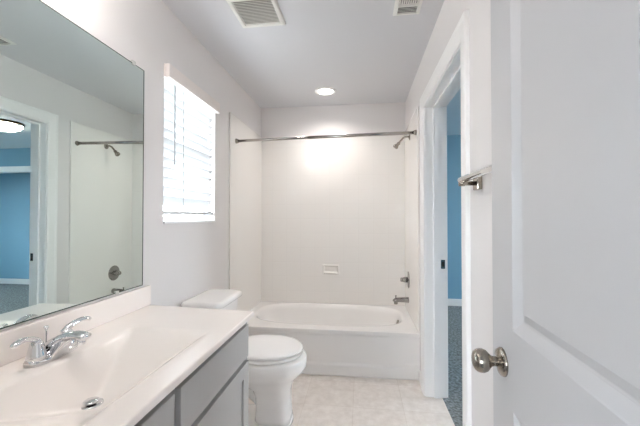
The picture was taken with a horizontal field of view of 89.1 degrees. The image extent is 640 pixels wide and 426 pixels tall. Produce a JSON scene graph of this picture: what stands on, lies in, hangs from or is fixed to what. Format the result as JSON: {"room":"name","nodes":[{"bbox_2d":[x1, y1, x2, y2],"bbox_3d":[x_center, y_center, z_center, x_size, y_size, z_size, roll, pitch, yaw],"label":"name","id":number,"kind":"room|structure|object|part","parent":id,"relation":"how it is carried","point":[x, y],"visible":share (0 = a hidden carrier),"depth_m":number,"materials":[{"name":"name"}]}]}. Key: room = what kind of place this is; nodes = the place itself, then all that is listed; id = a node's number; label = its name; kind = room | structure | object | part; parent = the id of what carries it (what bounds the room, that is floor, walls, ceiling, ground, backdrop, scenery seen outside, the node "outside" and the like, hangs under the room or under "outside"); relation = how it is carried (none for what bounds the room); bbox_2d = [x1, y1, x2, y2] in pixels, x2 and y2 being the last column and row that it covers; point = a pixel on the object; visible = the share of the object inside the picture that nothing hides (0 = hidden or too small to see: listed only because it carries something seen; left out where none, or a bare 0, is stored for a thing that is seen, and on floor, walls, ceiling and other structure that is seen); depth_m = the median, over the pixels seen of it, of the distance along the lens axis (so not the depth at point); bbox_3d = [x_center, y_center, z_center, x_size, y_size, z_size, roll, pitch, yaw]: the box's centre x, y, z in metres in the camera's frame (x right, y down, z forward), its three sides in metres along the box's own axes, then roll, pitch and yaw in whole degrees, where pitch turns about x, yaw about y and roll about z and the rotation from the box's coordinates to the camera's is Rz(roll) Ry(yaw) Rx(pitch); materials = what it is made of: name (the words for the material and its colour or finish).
{"room":"bathroom","nodes":[
{"label":"bathroom","id":0,"kind":"room"},
{"bbox_2d":[0,0,260,331],"bbox_3d":[-0.911,0.091,1.938,0.150,2.490,3.420,0,-1,7],"label":"wall","id":1,"kind":"structure","parent":0,"point":[182,261],"depth_m":1.82,"materials":[{"name":"white paint"}]},
{"bbox_2d":[0,0,143,329],"bbox_3d":[-0.951,-0.188,0.990,0.009,1.078,1.242,0,-1,7],"label":"wall mirror","id":2,"kind":"object","parent":1,"relation":"attached to","point":[72,105],"visible":1,"depth_m":1.18,"materials":[{"name":"clear glass"}]},
{"bbox_2d":[0,285,150,366],"bbox_3d":[-0.942,0.404,0.994,0.020,0.098,1.303,0,-1,7],"label":"backsplash","id":3,"kind":"structure","parent":1,"relation":"attached to","point":[106,310],"depth_m":1.21,"materials":[{"name":"white stone"}]},
{"bbox_2d":[163,207,215,223],"bbox_3d":[-0.880,-0.369,2.102,0.143,0.865,0.630,0,-1,7],"label":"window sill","id":4,"kind":"structure","parent":1,"relation":"in","point":[198,218],"depth_m":2.15,"materials":[{"name":"white plastic"}]},
{"bbox_3d":[-0.921,-0.369,2.107,0.060,0.865,0.630,0,-1,7],"label":"frame","id":5,"kind":"part","parent":4,"relation":"part of","materials":[{"name":"white plastic"}]},
{"bbox_3d":[-0.850,0.057,2.092,0.083,0.012,0.628,0,-1,7],"label":"sill","id":6,"kind":"part","parent":4,"relation":"part of","materials":[{"name":"white plastic"}]},
{"bbox_2d":[163,63,219,214],"bbox_3d":[-0.827,-0.402,2.094,0.092,0.827,0.642,0,-1,7],"label":"window blind","id":7,"kind":"object","parent":1,"relation":"attached to","point":[188,109],"visible":0.85,"depth_m":2.05,"materials":[{"name":"white plastic"}]},
{"bbox_3d":[-0.831,-0.384,1.980,0.003,0.747,0.003,0,-1,7],"label":"ladder cord","id":8,"kind":"part","parent":7,"relation":"part of","materials":[{"name":"white fabric"}]},
{"bbox_3d":[-0.847,0.001,2.093,0.048,0.020,0.610,0,-1,7],"label":"rail","id":9,"kind":"part","parent":7,"relation":"part of","materials":[{"name":"white plastic"}]},
{"bbox_3d":[-0.849,-0.779,2.103,0.048,0.044,0.614,0,-1,7],"label":"head rail","id":10,"kind":"part","parent":7,"relation":"part of","materials":[{"name":"white plastic"}]},
{"bbox_3d":[-0.790,-0.380,2.307,0.003,0.747,0.003,0,-1,7],"label":"ladder cord","id":11,"kind":"part","parent":7,"relation":"part of","materials":[{"name":"white fabric"}]},
{"bbox_2d":[229,112,261,310],"bbox_3d":[-0.686,0.058,3.072,0.012,1.763,0.846,0,-1,7],"label":"tub surround panel","id":12,"kind":"object","parent":1,"relation":"attached to","point":[245,158],"visible":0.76,"depth_m":3.00,"materials":[{"name":"white"}]},
{"bbox_2d":[235,130,416,143],"bbox_3d":[0.025,-0.628,2.682,1.497,0.066,0.042,0,-1,7],"label":"shower curtain rod","id":13,"kind":"object","parent":12,"relation":"attached to","point":[414,132],"visible":1,"depth_m":2.66,"materials":[{"name":"grey metal"}]},
{"bbox_2d":[162,0,460,134],"bbox_3d":[2.357,-1.203,2.012,6.622,0.100,5.150,0,-1,7],"label":"ceiling","id":14,"kind":"structure","parent":0,"point":[368,54],"depth_m":2.28,"materials":[{"name":"white paint"}]},
{"bbox_2d":[226,0,285,27],"bbox_3d":[-0.359,-1.146,1.855,0.272,0.017,0.276,0,-1,7],"label":"ceiling vent","id":15,"kind":"object","parent":14,"relation":"in","point":[250,13],"visible":1,"depth_m":1.86,"materials":[{"name":"white plastic"}]},
{"bbox_2d":[315,87,335,94],"bbox_3d":[0.051,-1.133,3.033,0.196,0.012,0.196,0,-1,7],"label":"recessed light","id":16,"kind":"object","parent":14,"relation":"in","point":[322,90],"visible":1,"depth_m":3.02,"materials":[{"name":"white paint"}]},
{"bbox_2d":[393,0,422,15],"bbox_3d":[0.483,-1.150,1.756,0.150,0.011,0.265,0,-1,7],"label":"ceiling vent","id":17,"kind":"object","parent":14,"relation":"in","point":[401,7],"visible":1,"depth_m":1.81,"materials":[{"name":"white plastic"}]},
{"bbox_2d":[261,102,404,136],"bbox_3d":[0.195,0.112,3.462,1.664,2.490,0.120,0,-1,7],"label":"wall","id":18,"kind":"structure","parent":0,"point":[379,117],"depth_m":3.42,"materials":[{"name":"white paint"}]},
{"bbox_2d":[261,135,404,305],"bbox_3d":[0.114,0.062,3.381,1.522,1.763,0.060,0,-1,7],"label":"tub surround panel","id":19,"kind":"object","parent":18,"relation":"attached to","point":[333,209],"visible":0.87,"depth_m":3.39,"materials":[{"name":"tile"}]},
{"bbox_3d":[0.113,0.589,3.385,0.173,0.102,0.013,0,-1,7],"label":"soap dish","id":20,"kind":"part","parent":19,"relation":"part of","materials":[{"name":"white"}]},
{"bbox_2d":[324,271,337,273],"bbox_3d":[0.110,0.618,3.366,0.144,0.020,0.044,0,-1,7],"label":"soap tray","id":21,"kind":"object","parent":19,"relation":"on","point":[325,272],"depth_m":3.35,"materials":[{"name":"white"}]},
{"bbox_2d":[248,374,454,425],"bbox_3d":[-0.034,1.309,1.751,1.634,0.050,3.300,0,-1,7],"label":"floor","id":22,"kind":"structure","parent":0,"point":[317,400],"depth_m":2.21,"materials":[{"name":"beige tile"}]},
{"bbox_2d":[134,323,248,425],"bbox_3d":[-0.677,0.874,0.927,0.562,0.797,1.247,0,-1,7],"label":"vanity cabinet","id":23,"kind":"object","parent":22,"relation":"on","point":[215,393],"visible":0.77,"depth_m":1.13,"materials":[{"name":"grey paint"}]},
{"bbox_2d":[0,285,253,425],"bbox_3d":[-0.669,0.465,0.960,0.570,0.220,1.306,0,-1,7],"label":"countertop","id":24,"kind":"structure","parent":23,"relation":"on","point":[137,352],"depth_m":1.05,"materials":[{"name":"white stone"}]},
{"bbox_2d":[9,316,91,367],"bbox_3d":[-0.836,0.405,1.026,0.202,0.096,0.188,1,-1,-40],"label":"bathroom faucet","id":25,"kind":"object","parent":24,"relation":"on","point":[39,353],"visible":1,"depth_m":1.00,"materials":[{"name":"silver metal"}]},
{"bbox_3d":[-0.852,0.378,0.945,0.027,0.041,0.100,0,-1,-6],"label":"lever","id":26,"kind":"part","parent":25,"relation":"part of","materials":[{"name":"silver metal"}]},
{"bbox_3d":[-0.852,0.411,0.977,0.051,0.059,0.051,0,-1,7],"label":"handle","id":27,"kind":"part","parent":25,"relation":"part of","materials":[{"name":"silver metal"}]},
{"bbox_3d":[-0.869,0.396,1.031,0.014,0.078,0.014,0,-1,7],"label":"lift rod","id":28,"kind":"part","parent":25,"relation":"part of","materials":[{"name":"silver metal"}]},
{"bbox_3d":[-0.845,0.443,1.027,0.060,0.021,0.162,0,-1,7],"label":"plate","id":29,"kind":"part","parent":25,"relation":"part of","materials":[{"name":"silver metal"}]},
{"bbox_3d":[-0.800,0.409,1.022,0.158,0.078,0.052,0,-1,7],"label":"spout","id":30,"kind":"part","parent":25,"relation":"part of","materials":[{"name":"silver metal"}]},
{"bbox_3d":[-0.839,0.412,1.078,0.051,0.059,0.051,0,-1,7],"label":"handle","id":31,"kind":"part","parent":25,"relation":"part of","materials":[{"name":"silver metal"}]},
{"bbox_3d":[-0.831,0.381,1.110,0.027,0.041,0.100,0,-1,21],"label":"lever","id":32,"kind":"part","parent":25,"relation":"part of","materials":[{"name":"silver metal"}]},
{"bbox_3d":[-0.443,0.564,0.616,0.019,0.144,0.560,0,-1,7],"label":"drawer","id":33,"kind":"part","parent":23,"relation":"part of","materials":[{"name":"grey paint"}]},
{"bbox_3d":[-0.427,0.829,0.896,0.018,0.707,1.247,0,-1,7],"label":"frame","id":34,"kind":"part","parent":23,"relation":"part of","materials":[{"name":"grey"}]},
{"bbox_3d":[-0.369,0.572,1.201,0.019,0.144,0.560,0,-1,7],"label":"drawer","id":35,"kind":"part","parent":23,"relation":"part of","materials":[{"name":"grey paint"}]},
{"bbox_3d":[-0.369,0.918,1.196,0.019,0.507,0.560,0,-1,7],"label":"cabinet door","id":36,"kind":"part","parent":23,"relation":"part of","materials":[{"name":"grey paint"}]},
{"bbox_2d":[181,289,306,425],"bbox_3d":[-0.446,0.916,2.045,0.728,0.778,0.390,0,-1,7],"label":"toilet","id":37,"kind":"object","parent":22,"relation":"on","point":[275,361],"visible":0.48,"depth_m":1.93,"materials":[{"name":"white glazed porcelain"}]},
{"bbox_3d":[-0.678,0.546,2.079,0.260,0.038,0.386,0,-1,7],"label":"tank lid","id":38,"kind":"part","parent":37,"relation":"part of","materials":[{"name":"white ceramic"}]},
{"bbox_3d":[-0.688,0.727,2.078,0.224,0.322,0.360,0,-1,7],"label":"tank","id":39,"kind":"part","parent":37,"relation":"part of","materials":[{"name":"white ceramic"}]},
{"bbox_3d":[-0.321,0.833,2.030,0.429,0.022,0.374,0,-1,7],"label":"lid","id":40,"kind":"part","parent":37,"relation":"part of","materials":[{"name":"white plastic"}]},
{"bbox_3d":[-0.321,0.861,2.030,0.427,0.020,0.372,0,-1,7],"label":"seat","id":41,"kind":"part","parent":37,"relation":"part of","materials":[{"name":"white plastic"}]},
{"bbox_3d":[-0.425,1.073,2.040,0.686,0.390,0.390,0,-1,7],"label":"bowl","id":42,"kind":"part","parent":37,"relation":"part of","materials":[{"name":"white ceramic"}]},
{"bbox_2d":[247,301,419,379],"bbox_3d":[0.067,1.119,2.997,1.520,0.362,0.804,0,-1,7],"label":"bathtub","id":43,"kind":"object","parent":22,"relation":"on","point":[346,340],"visible":0.66,"depth_m":2.61,"materials":[{"name":"white ceramic"}]},
{"bbox_2d":[247,301,419,337],"bbox_3d":[0.068,1.095,3.000,1.520,0.314,0.798,0,-1,7],"label":"basin","id":44,"kind":"object","parent":43,"relation":"in","point":[290,319],"depth_m":3.18,"materials":[{"name":"white ceramic"}]},
{"bbox_2d":[405,0,493,425],"bbox_3d":[0.744,0.088,1.729,0.140,2.490,3.180,0,-1,7],"label":"wall","id":45,"kind":"structure","parent":0,"point":[451,12],"depth_m":1.27,"materials":[{"name":"white paint"}]},
{"bbox_2d":[404,106,419,333],"bbox_3d":[0.816,0.055,2.911,0.012,1.763,0.791,0,-1,7],"label":"tub surround panel","id":46,"kind":"object","parent":45,"relation":"attached to","point":[411,147],"visible":0.8,"depth_m":2.79,"materials":[{"name":"white"}]},
{"bbox_2d":[393,295,408,303],"bbox_3d":[0.752,0.808,3.029,0.148,0.081,0.054,0,-1,7],"label":"tub spout","id":47,"kind":"object","parent":46,"relation":"attached to","point":[398,299],"visible":1,"depth_m":3.01,"materials":[{"name":"silver metal"}]},
{"bbox_3d":[0.752,0.809,3.029,0.148,0.054,0.054,0,-1,7],"label":"spout","id":48,"kind":"part","parent":47,"relation":"part of","materials":[{"name":"silver metal"}]},
{"bbox_2d":[393,135,409,148],"bbox_3d":[0.738,-0.647,2.940,0.150,0.137,0.060,0,-1,7],"label":"shower fixture","id":49,"kind":"object","parent":46,"relation":"attached to","point":[395,146],"visible":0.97,"depth_m":2.93,"materials":[{"name":"silver metal"}]},
{"bbox_2d":[400,271,409,287],"bbox_3d":[0.786,0.624,3.032,0.080,0.156,0.167,0,-1,7],"label":"shower valve","id":50,"kind":"object","parent":46,"relation":"attached to","point":[404,279],"visible":1,"depth_m":3.01,"materials":[{"name":"silver metal"}]},
{"bbox_3d":[0.782,0.624,3.038,0.062,0.052,0.052,0,-1,7],"label":"stem","id":51,"kind":"part","parent":50,"relation":"part of","materials":[{"name":"silver metal"}]},
{"bbox_2d":[420,9,471,425],"bbox_3d":[0.761,0.218,1.862,0.180,2.134,1.048,0,-1,7],"label":"door frame","id":52,"kind":"structure","parent":45,"relation":"attached to","point":[449,84],"depth_m":2.27,"materials":[{"name":"white paint"}]},
{"bbox_2d":[458,164,491,189],"bbox_3d":[0.533,-0.118,0.942,0.079,0.051,0.660,0,-1,7],"label":"towel bar","id":53,"kind":"object","parent":45,"relation":"attached to","point":[476,176],"visible":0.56,"depth_m":1.19,"materials":[{"name":"silver metal"}]},
{"bbox_3d":[0.564,-0.113,1.246,0.061,0.021,0.021,0,-1,7],"label":"post","id":54,"kind":"part","parent":53,"relation":"part of","materials":[{"name":"silver metal"}]},
{"bbox_3d":[0.601,-0.113,1.241,0.019,0.050,0.050,0,-1,7],"label":"wall plate","id":55,"kind":"part","parent":53,"relation":"part of","materials":[{"name":"silver metal"}]},
{"bbox_2d":[447,135,461,298],"bbox_3d":[3.587,0.125,4.495,4.808,2.490,0.120,0,-1,7],"label":"wall","id":56,"kind":"structure","parent":0,"point":[453,141],"depth_m":4.65,"materials":[{"name":"blue paint"}]},
{"bbox_2d":[448,299,461,305],"bbox_3d":[2.554,1.271,4.543,2.742,0.100,0.014,0,-1,7],"label":"baseboard","id":57,"kind":"structure","parent":56,"relation":"attached to","point":[451,302],"depth_m":4.62,"materials":[{"name":"white paint"}]},
{"bbox_2d":[447,306,462,425],"bbox_3d":[3.304,1.322,2.237,4.808,0.057,5.900,0,-1,7],"label":"floor","id":58,"kind":"structure","parent":0,"point":[454,398],"depth_m":2.87,"materials":[{"name":"grey carpet"}]},
{"bbox_2d":[443,398,459,425],"bbox_3d":[0.816,1.310,1.840,0.030,0.049,0.860,0,-1,7],"label":"threshold","id":59,"kind":"object","parent":58,"relation":"on","point":[447,404],"visible":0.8,"depth_m":2.10,"materials":[{"name":"grey metal"}]},
{"bbox_3d":[-0.218,0.068,0.188,1.664,2.490,0.120,0,-1,7],"label":"wall","id":60,"kind":"structure","parent":0,"visible":0},
{"bbox_2d":[471,0,639,425],"bbox_3d":[0.409,0.246,0.516,0.171,2.018,0.665,0,-1,9],"label":"door","id":61,"kind":"structure","parent":60,"relation":"in","point":[565,74],"depth_m":0.52,"materials":[{"name":"grey paint"}]},
{"bbox_3d":[0.399,0.353,0.778,0.064,0.055,0.055,0,-1,9],"label":"knob","id":62,"kind":"part","parent":61,"relation":"part of","materials":[{"name":"silver metal"}]}
]}

